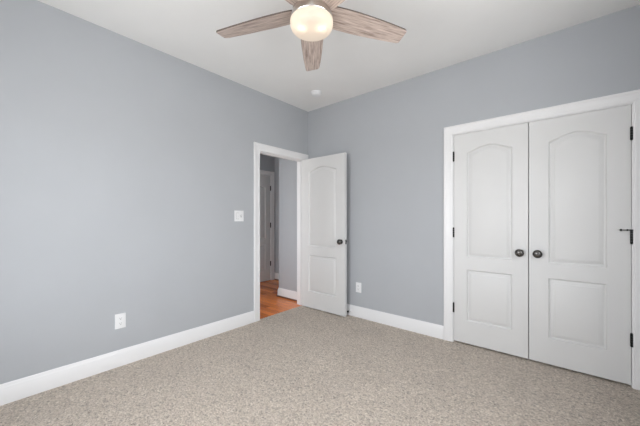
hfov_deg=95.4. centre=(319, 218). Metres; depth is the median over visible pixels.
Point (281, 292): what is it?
baseboard
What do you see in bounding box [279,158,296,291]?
wall
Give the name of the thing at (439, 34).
ceiling
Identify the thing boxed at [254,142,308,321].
door frame
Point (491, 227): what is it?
door
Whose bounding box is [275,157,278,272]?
wall
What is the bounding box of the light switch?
[234,210,243,220]
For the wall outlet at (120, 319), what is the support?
attached to the wall at (127, 164)
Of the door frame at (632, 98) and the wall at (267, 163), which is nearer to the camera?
the door frame at (632, 98)
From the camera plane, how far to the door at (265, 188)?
5.70 m
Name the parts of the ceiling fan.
blade, blade, lamp shade, blade, blade, blade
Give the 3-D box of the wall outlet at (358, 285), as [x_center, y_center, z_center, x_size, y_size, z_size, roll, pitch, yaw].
[0.475,0.847,3.601,0.078,0.122,0.009,0,0,40]
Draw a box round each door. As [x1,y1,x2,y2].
[260,175,270,281]
[302,152,346,316]
[453,123,528,358]
[529,105,632,384]
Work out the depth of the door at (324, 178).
3.78 m
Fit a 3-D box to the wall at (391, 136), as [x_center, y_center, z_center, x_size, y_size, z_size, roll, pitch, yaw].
[1.147,-0.157,3.114,3.600,2.743,0.120,0,0,40]
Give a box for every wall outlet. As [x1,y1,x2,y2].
[115,312,125,329]
[356,282,360,292]
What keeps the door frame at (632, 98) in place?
attached to the wall at (391, 136)
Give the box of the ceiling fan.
[216,0,405,70]
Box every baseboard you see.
[0,311,253,405]
[276,288,296,301]
[347,304,443,339]
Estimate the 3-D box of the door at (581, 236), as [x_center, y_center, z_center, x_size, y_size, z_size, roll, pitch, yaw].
[2.013,0.186,2.285,0.612,2.024,0.092,0,0,40]
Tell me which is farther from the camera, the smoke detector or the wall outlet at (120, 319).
the smoke detector
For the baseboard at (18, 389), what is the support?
attached to the wall at (127, 164)
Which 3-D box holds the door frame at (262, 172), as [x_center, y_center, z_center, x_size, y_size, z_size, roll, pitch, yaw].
[-1.273,0.136,5.532,0.140,2.159,0.952,0,0,40]
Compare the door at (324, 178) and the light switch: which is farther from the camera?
the door at (324, 178)
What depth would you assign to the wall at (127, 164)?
2.36 m
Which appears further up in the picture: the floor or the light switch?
the light switch
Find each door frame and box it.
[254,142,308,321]
[260,170,273,279]
[444,89,639,389]
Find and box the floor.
[0,280,639,425]
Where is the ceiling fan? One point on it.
(311, 21)
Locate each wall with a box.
[0,0,307,383]
[260,154,274,274]
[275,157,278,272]
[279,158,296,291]
[308,4,639,325]
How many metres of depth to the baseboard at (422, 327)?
3.25 m
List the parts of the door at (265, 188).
raised panel, raised panel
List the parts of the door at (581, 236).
knob, raised panel, raised panel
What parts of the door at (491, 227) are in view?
raised panel, raised panel, knob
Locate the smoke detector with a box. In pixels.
[311,90,321,96]
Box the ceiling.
[38,0,639,111]

